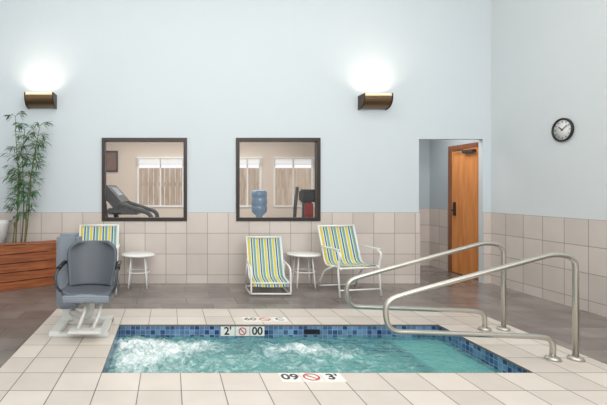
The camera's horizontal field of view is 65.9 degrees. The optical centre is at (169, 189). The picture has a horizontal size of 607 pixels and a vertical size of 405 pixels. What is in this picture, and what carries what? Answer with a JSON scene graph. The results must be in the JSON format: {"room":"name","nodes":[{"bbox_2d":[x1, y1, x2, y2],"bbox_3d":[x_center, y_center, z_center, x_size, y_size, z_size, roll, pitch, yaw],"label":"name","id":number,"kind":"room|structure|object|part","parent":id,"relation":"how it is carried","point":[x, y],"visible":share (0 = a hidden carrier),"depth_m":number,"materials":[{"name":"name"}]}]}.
{"room":"indoor pool area","nodes":[
{"label":"indoor pool area","id":0,"kind":"room"},
{"bbox_2d":[106,142,314,216],"bbox_3d":[0.650,0.020,10.060,5.700,2.700,0.120,0,0,0],"label":"wall","id":1,"kind":"structure","parent":0,"point":[125,179],"depth_m":10.00,"materials":[{"name":"beige paint"}]},
{"bbox_2d":[106,151,117,171],"bbox_3d":[-1.340,-0.650,9.984,0.320,0.480,0.030,0,0,0],"label":"framed picture","id":2,"kind":"object","parent":1,"relation":"attached to","point":[111,156],"visible":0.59,"depth_m":9.99,"materials":[{"name":"brown metal"}]},
{"bbox_2d":[106,153,115,169],"bbox_3d":[-1.340,-0.650,9.993,0.240,0.400,0.012,0,0,0],"label":"print","id":3,"kind":"object","parent":2,"relation":"attached to","point":[110,157],"depth_m":9.99},
{"bbox_2d":[137,161,182,206],"bbox_3d":[-0.215,-0.180,10.040,1.070,1.140,0.120,0,0,0],"label":"window","id":4,"kind":"structure","parent":1,"relation":"in","point":[160,205],"depth_m":9.98,"materials":[{"name":"white plastic"}]},
{"bbox_2d":[137,157,182,164],"bbox_3d":[-0.215,-0.662,9.955,1.070,0.176,0.040,0,0,0],"label":"window blind","id":5,"kind":"object","parent":4,"relation":"attached to","point":[138,158],"visible":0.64,"depth_m":9.94,"materials":[{"name":"white fabric"}]},
{"bbox_3d":[-0.215,-0.730,9.955,1.070,0.040,0.040,0,0,0],"label":"head rail","id":6,"kind":"part","parent":5,"relation":"part of","materials":[{"name":"white plastic"}]},
{"bbox_2d":[240,161,261,206],"bbox_3d":[1.765,-0.180,10.040,0.630,1.140,0.120,0,0,0],"label":"window","id":7,"kind":"structure","parent":1,"relation":"in","point":[260,162],"depth_m":9.98,"materials":[{"name":"white plastic"}]},
{"bbox_2d":[240,157,261,164],"bbox_3d":[1.765,-0.662,9.955,0.630,0.176,0.040,0,0,0],"label":"window blind","id":8,"kind":"object","parent":7,"relation":"attached to","point":[241,158],"visible":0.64,"depth_m":9.94,"materials":[{"name":"white fabric"}]},
{"bbox_3d":[1.765,-0.730,9.955,0.630,0.040,0.040,0,0,0],"label":"head rail","id":9,"kind":"part","parent":8,"relation":"part of","materials":[{"name":"white plastic"}]},
{"bbox_2d":[273,157,314,206],"bbox_3d":[2.815,-0.180,10.040,0.930,1.140,0.120,0,0,0],"label":"window","id":10,"kind":"structure","parent":1,"relation":"in","point":[312,162],"depth_m":9.99,"materials":[{"name":"white plastic"}]},
{"bbox_2d":[274,157,314,164],"bbox_3d":[2.815,-0.662,9.955,0.930,0.176,0.040,0,0,0],"label":"window blind","id":11,"kind":"object","parent":10,"relation":"attached to","point":[275,158],"visible":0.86,"depth_m":9.94,"materials":[{"name":"white fabric"}]},
{"bbox_3d":[2.815,-0.730,9.955,0.930,0.040,0.040,0,0,0],"label":"head rail","id":12,"kind":"part","parent":11,"relation":"part of","materials":[{"name":"white plastic"}]},
{"bbox_2d":[0,0,490,282],"bbox_3d":[0.760,-1.130,6.515,7.920,5.000,0.090,0,0,0],"label":"wall","id":13,"kind":"structure","parent":0,"point":[211,74],"depth_m":6.47,"materials":[{"name":"blue paint"}]},
{"bbox_2d":[24,92,56,108],"bbox_3d":[-1.870,-1.292,6.365,0.416,0.205,0.210,0,0,0],"label":"wall sconce","id":14,"kind":"object","parent":13,"relation":"attached to","point":[32,100],"visible":1,"depth_m":6.29,"materials":[{"name":"brown metal"}]},
{"bbox_2d":[102,138,186,220],"bbox_3d":[-0.375,-0.154,6.500,1.250,1.221,0.120,0,0,0],"label":"window","id":15,"kind":"structure","parent":13,"relation":"in","point":[104,140],"depth_m":6.44,"materials":[{"name":"brown metal"}]},
{"bbox_2d":[0,212,490,282],"bbox_3d":[0.760,0.850,6.464,7.920,1.040,0.012,0,0,0],"label":"tile wainscoting","id":16,"kind":"structure","parent":13,"relation":"attached to","point":[207,247],"depth_m":6.46,"materials":[{"name":"tile"}]},
{"bbox_2d":[236,138,320,220],"bbox_3d":[1.588,-0.154,6.500,1.236,1.221,0.120,0,0,0],"label":"window","id":17,"kind":"structure","parent":13,"relation":"in","point":[317,141],"depth_m":6.44,"materials":[{"name":"brown metal"}]},
{"bbox_2d":[358,93,392,109],"bbox_3d":[2.970,-1.278,6.365,0.416,0.205,0.210,0,0,0],"label":"wall sconce","id":18,"kind":"object","parent":13,"relation":"attached to","point":[365,101],"visible":1,"depth_m":6.29,"materials":[{"name":"gold metal"}]},
{"bbox_2d":[419,212,419,282],"bbox_3d":[3.664,0.850,6.509,0.011,1.040,0.102,0,0,0],"label":"trim","id":19,"kind":"structure","parent":13,"relation":"attached to","point":[419,212],"depth_m":6.46,"materials":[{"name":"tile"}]},
{"bbox_2d":[0,265,606,367],"bbox_3d":[0.810,1.420,2.800,8.020,0.100,10.600,0,0,0],"label":"floor","id":20,"kind":"structure","parent":0,"point":[22,311],"depth_m":5.41,"materials":[{"name":"grey tile"}]},
{"bbox_2d":[0,240,55,291],"bbox_3d":[-2.393,1.048,5.838,1.514,0.645,1.124,0,0,0],"label":"planter box","id":21,"kind":"object","parent":20,"relation":"on","point":[22,266],"visible":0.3,"depth_m":6.12,"materials":[{"name":"wood"}]},
{"bbox_2d":[0,220,9,243],"bbox_3d":[-2.470,0.610,6.150,0.430,0.360,0.430,0,0,0],"label":"plant pot","id":22,"kind":"object","parent":21,"relation":"in","point":[4,224],"visible":0.86,"depth_m":6.08,"materials":[{"name":"white ceramic"}]},
{"bbox_2d":[0,111,52,244],"bbox_3d":[-2.000,-0.170,6.135,0.749,1.923,0.535,0,0,0],"label":"bamboo plant","id":23,"kind":"object","parent":21,"relation":"in","point":[19,184],"visible":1,"depth_m":6.13,"materials":[{"name":"green plant"}]},
{"bbox_2d":[79,224,119,294],"bbox_3d":[-0.990,0.925,5.950,0.614,0.878,0.602,0,0,-2],"label":"patio chair","id":24,"kind":"object","parent":20,"relation":"on","point":[110,233],"visible":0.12,"depth_m":6.20,"materials":[{"name":"multicoloured fabric"}]},
{"bbox_3d":[-0.991,0.756,5.975,0.510,0.495,0.531,0,0,-2],"label":"sling seat","id":25,"kind":"part","parent":24,"relation":"part of","materials":[{"name":"multicoloured fabric"}]},
{"bbox_3d":[-0.723,0.753,5.962,0.024,0.534,0.597,0,0,-2],"label":"rail","id":26,"kind":"part","parent":24,"relation":"part of","materials":[{"name":"white metal"}]},
{"bbox_2d":[121,251,154,288],"bbox_3d":[-0.445,1.127,6.170,0.470,0.473,0.470,0,0,0],"label":"side table","id":27,"kind":"object","parent":20,"relation":"on","point":[134,254],"visible":1,"depth_m":6.07,"materials":[{"name":"white plastic"}]},
{"bbox_3d":[-0.555,1.137,6.060,0.020,0.452,0.070,0,0,45],"label":"leg","id":28,"kind":"part","parent":27,"relation":"part of","materials":[{"name":"white ceramic"}]},
{"bbox_3d":[-0.335,1.137,6.060,0.055,0.452,0.054,0,0,0],"label":"leg","id":29,"kind":"part","parent":27,"relation":"part of","materials":[{"name":"white ceramic"}]},
{"bbox_2d":[244,236,291,294],"bbox_3d":[1.310,1.008,5.937,0.533,0.724,0.547,0,0,1],"label":"lounge chair","id":30,"kind":"object","parent":20,"relation":"on","point":[265,262],"visible":1,"depth_m":6.04,"materials":[{"name":"multicoloured fabric"}]},
{"bbox_3d":[1.058,1.174,6.109,0.023,0.379,0.211,0,0,1],"label":"leg","id":31,"kind":"part","parent":30,"relation":"part of","materials":[{"name":"white ceramic"}]},
{"bbox_3d":[1.054,1.164,5.926,0.023,0.412,0.497,0,0,1],"label":"arm frame","id":32,"kind":"part","parent":30,"relation":"part of","materials":[{"name":"white metal"}]},
{"bbox_3d":[1.073,0.929,5.949,0.024,0.566,0.492,0,0,1],"label":"rail","id":33,"kind":"part","parent":30,"relation":"part of","materials":[{"name":"white metal"}]},
{"bbox_3d":[1.547,0.929,5.941,0.024,0.566,0.492,0,0,1],"label":"rail","id":34,"kind":"part","parent":30,"relation":"part of","materials":[{"name":"white metal"}]},
{"bbox_3d":[1.565,1.164,5.917,0.023,0.412,0.497,0,0,1],"label":"arm frame","id":35,"kind":"part","parent":30,"relation":"part of","materials":[{"name":"white metal"}]},
{"bbox_2d":[0,309,606,404],"bbox_3d":[1.060,1.890,3.033,4.720,1.060,4.066,0,0,0],"label":"pool","id":36,"kind":"object","parent":20,"relation":"in","point":[45,370],"visible":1,"depth_m":3.42,"materials":[{"name":"tile"}]},
{"bbox_2d":[48,233,121,336],"bbox_3d":[-0.807,0.906,4.285,0.686,0.920,0.730,0,0,0],"label":"lift","id":37,"kind":"object","parent":36,"relation":"on","point":[85,271],"visible":1,"depth_m":4.31,"materials":[{"name":"grey plastic"}]},
{"bbox_3d":[-1.006,0.831,4.181,0.095,0.271,0.429,0,0,4],"label":"armrest","id":38,"kind":"part","parent":37,"relation":"part of","materials":[{"name":"grey plastic"}]},
{"bbox_3d":[-0.850,1.341,4.365,0.560,0.050,0.570,0,0,0],"label":"frame","id":39,"kind":"part","parent":37,"relation":"part of","materials":[{"name":"white metal"}]},
{"bbox_3d":[-0.869,1.140,4.358,0.080,0.281,0.433,0,0,-43],"label":"support arm","id":40,"kind":"part","parent":37,"relation":"part of"},
{"bbox_3d":[-0.760,0.989,4.125,0.420,0.084,0.350,0,0,0],"label":"seat","id":41,"kind":"part","parent":37,"relation":"part of","materials":[{"name":"grey plastic"}]},
{"bbox_3d":[-0.760,0.946,4.170,0.489,0.100,0.404,0,0,0],"label":"seat","id":42,"kind":"part","parent":37,"relation":"part of","materials":[{"name":"grey plastic"}]},
{"bbox_3d":[-0.760,0.713,4.325,0.492,0.429,0.218,0,0,0],"label":"backrest","id":43,"kind":"part","parent":37,"relation":"part of","materials":[{"name":"grey plastic"}]},
{"bbox_3d":[-0.514,0.831,4.181,0.095,0.271,0.429,0,0,-4],"label":"armrest","id":44,"kind":"part","parent":37,"relation":"part of","materials":[{"name":"grey plastic"}]},
{"bbox_2d":[108,335,502,372],"bbox_3d":[1.105,1.486,3.877,3.230,0.081,1.175,0,0,0],"label":"pool water","id":45,"kind":"object","parent":36,"relation":"in","point":[134,354],"visible":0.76,"depth_m":3.92,"materials":[{"name":"teal liquid"}]},
{"bbox_2d":[344,241,510,331],"bbox_3d":[2.512,0.932,4.300,1.613,0.867,0.116,0,0,0],"label":"pool handrail","id":46,"kind":"object","parent":36,"relation":"attached to","point":[350,281],"visible":1,"depth_m":4.28,"materials":[{"name":"metal"}]},
{"bbox_2d":[383,252,585,361],"bbox_3d":[2.522,0.932,3.546,1.613,0.867,0.116,0,0,0],"label":"pool handrail","id":47,"kind":"object","parent":36,"relation":"attached to","point":[552,356],"visible":1,"depth_m":3.53,"materials":[{"name":"metal"}]},
{"bbox_2d":[286,251,320,288],"bbox_3d":[1.880,1.127,6.200,0.470,0.473,0.470,0,0,0],"label":"side table","id":48,"kind":"object","parent":20,"relation":"on","point":[298,254],"visible":0.98,"depth_m":6.10,"materials":[{"name":"white plastic"}]},
{"bbox_3d":[1.770,1.137,6.310,0.070,0.452,0.020,0,0,45],"label":"leg","id":49,"kind":"part","parent":48,"relation":"part of","materials":[{"name":"white plastic"}]},
{"bbox_3d":[1.770,1.137,6.090,0.020,0.452,0.070,0,0,45],"label":"leg","id":50,"kind":"part","parent":48,"relation":"part of","materials":[{"name":"white ceramic"}]},
{"bbox_3d":[1.990,1.137,6.310,0.020,0.452,0.070,0,0,45],"label":"leg","id":51,"kind":"part","parent":48,"relation":"part of","materials":[{"name":"white ceramic"}]},
{"bbox_3d":[1.990,1.137,6.090,0.020,0.452,0.070,0,0,-45],"label":"leg","id":52,"kind":"part","parent":48,"relation":"part of","materials":[{"name":"white ceramic"}]},
{"bbox_2d":[317,224,381,297],"bbox_3d":[2.375,0.925,5.880,0.614,0.878,0.602,0,0,-10],"label":"patio chair","id":53,"kind":"object","parent":20,"relation":"on","point":[339,245],"visible":0.96,"depth_m":6.04,"materials":[{"name":"multicoloured fabric"}]},
{"bbox_3d":[2.088,1.171,5.913,0.023,0.385,0.415,0,0,-10],"label":"leg","id":54,"kind":"part","parent":53,"relation":"part of","materials":[{"name":"white metal"}]},
{"bbox_3d":[2.112,0.753,5.836,0.024,0.534,0.597,0,0,-10],"label":"rail","id":55,"kind":"part","parent":53,"relation":"part of","materials":[{"name":"white metal"}]},
{"bbox_3d":[2.103,1.054,5.771,0.024,0.611,0.482,0,0,-10],"label":"arm frame","id":56,"kind":"part","parent":53,"relation":"part of","materials":[{"name":"white metal"}]},
{"bbox_3d":[2.108,0.762,5.742,0.040,0.020,0.340,0,0,-10],"label":"armrest","id":57,"kind":"part","parent":53,"relation":"part of","materials":[{"name":"white metal"}]},
{"bbox_3d":[2.371,0.756,5.905,0.510,0.495,0.531,0,0,-10],"label":"sling seat","id":58,"kind":"part","parent":53,"relation":"part of","materials":[{"name":"multicoloured fabric"}]},
{"bbox_3d":[2.633,1.171,6.010,0.023,0.385,0.415,0,0,-10],"label":"leg","id":59,"kind":"part","parent":53,"relation":"part of","materials":[{"name":"white metal"}]},
{"bbox_3d":[2.638,0.753,5.929,0.024,0.534,0.597,0,0,-10],"label":"rail","id":60,"kind":"part","parent":53,"relation":"part of","materials":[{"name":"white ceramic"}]},
{"bbox_3d":[2.668,1.054,5.870,0.024,0.611,0.482,0,0,-10],"label":"arm frame","id":61,"kind":"part","parent":53,"relation":"part of","materials":[{"name":"white metal"}]},
{"bbox_3d":[2.673,0.762,5.841,0.040,0.020,0.340,0,0,-10],"label":"armrest","id":62,"kind":"part","parent":53,"relation":"part of","materials":[{"name":"white metal"}]},
{"bbox_2d":[419,140,429,207],"bbox_3d":[4.160,0.020,8.050,1.320,2.700,0.100,0,0,0],"label":"wall","id":63,"kind":"structure","parent":0,"point":[424,145],"depth_m":8.00,"materials":[{"name":"paint"}]},
{"bbox_2d":[419,208,428,264],"bbox_3d":[4.160,0.850,7.994,1.120,1.040,0.012,0,0,0],"label":"trim","id":64,"kind":"structure","parent":63,"relation":"attached to","point":[424,212],"depth_m":7.99,"materials":[{"name":"tile"}]},
{"bbox_2d":[430,0,606,279],"bbox_3d":[4.795,-1.130,2.750,0.150,5.000,10.500,0,0,0],"label":"wall","id":65,"kind":"structure","parent":0,"point":[549,57],"depth_m":5.53,"materials":[{"name":"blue paint"}]},
{"bbox_2d":[429,208,447,270],"bbox_3d":[4.714,0.850,7.729,0.012,1.040,0.518,0,0,0],"label":"trim","id":66,"kind":"structure","parent":65,"relation":"attached to","point":[438,218],"depth_m":7.71,"materials":[{"name":"tile"}]},
{"bbox_2d":[448,142,478,278],"bbox_3d":[4.672,0.320,6.992,0.096,2.100,0.855,0,0,0],"label":"door","id":67,"kind":"structure","parent":65,"relation":"in","point":[463,160],"depth_m":7.04,"materials":[{"name":"brown wood"}]},
{"bbox_3d":[4.692,0.310,7.260,0.016,0.220,0.060,0,0,0],"label":"lock plate","id":68,"kind":"part","parent":67,"relation":"part of","materials":[{"name":"black plastic"}]},
{"bbox_2d":[491,212,606,316],"bbox_3d":[4.714,0.850,1.979,0.012,1.040,8.958,0,0,0],"label":"tile wainscoting","id":69,"kind":"structure","parent":65,"relation":"attached to","point":[521,236],"depth_m":5.40,"materials":[{"name":"tile"}]},
{"bbox_2d":[551,118,573,141],"bbox_3d":[4.702,-0.720,5.270,0.036,0.284,0.284,0,0,0],"label":"wall clock","id":70,"kind":"object","parent":65,"relation":"attached to","point":[562,129],"visible":1,"depth_m":5.27,"materials":[{"name":"black plastic"}]},
{"bbox_3d":[0.650,1.420,8.280,5.700,0.100,3.440,0,0,0],"label":"floor","id":71,"kind":"structure","parent":0,"visible":0},
{"bbox_2d":[106,185,158,216],"bbox_3d":[-0.246,0.624,7.232,1.850,1.412,0.806,0,0,6],"label":"treadmill","id":72,"kind":"object","parent":71,"relation":"on","point":[121,205],"visible":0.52,"depth_m":6.96,"materials":[{"name":"black plastic"}]},
{"bbox_2d":[107,207,144,214],"bbox_3d":[-0.718,0.340,7.281,0.500,0.100,0.680,0,0,6],"label":"tray","id":73,"kind":"object","parent":72,"relation":"on","point":[115,210],"depth_m":6.95,"materials":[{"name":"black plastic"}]},
{"bbox_3d":[-0.639,0.500,6.931,0.814,0.806,0.067,0,0,6],"label":"handrail","id":74,"kind":"part","parent":72,"relation":"part of","materials":[{"name":"black plastic"}]},
{"bbox_3d":[-0.568,0.500,7.607,0.814,0.806,0.067,0,0,6],"label":"handrail","id":75,"kind":"part","parent":72,"relation":"part of","materials":[{"name":"black plastic"}]},
{"bbox_2d":[251,190,266,216],"bbox_3d":[1.530,0.685,7.530,0.300,1.370,0.340,0,0,0],"label":"water cooler","id":76,"kind":"object","parent":71,"relation":"on","point":[259,197],"visible":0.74,"depth_m":7.45,"materials":[{"name":"blue plastic"}]},
{"bbox_2d":[293,187,314,216],"bbox_3d":[2.360,0.658,7.500,0.600,1.424,1.000,0,0,0],"label":"elliptical trainer","id":77,"kind":"object","parent":71,"relation":"on","point":[306,196],"visible":0.23,"depth_m":7.50,"materials":[{"name":"black plastic"}]},
{"bbox_3d":[2.122,0.511,7.493,0.095,1.130,0.270,0,0,0],"label":"swing arm","id":78,"kind":"part","parent":77,"relation":"part of","materials":[{"name":"black plastic"}]},
{"bbox_3d":[2.360,0.345,7.475,0.140,0.250,0.050,0,0,0],"label":"console trim","id":79,"kind":"part","parent":77,"relation":"part of","materials":[{"name":"red plastic"}]},
{"label":"outside","id":80,"kind":"structure","parent":0,"visible":0},
{"bbox_3d":[1.500,1.430,13.060,15.000,0.080,5.880,0,0,0],"label":"ground","id":81,"kind":"structure","parent":80,"visible":0},
{"bbox_2d":[139,168,310,204],"bbox_3d":[1.350,0.390,12.230,11.700,2.000,0.060,0,0,0],"label":"fence","id":82,"kind":"object","parent":81,"relation":"on","point":[149,178],"visible":0.06,"depth_m":12.20,"materials":[{"name":"brown wood"}]}
]}

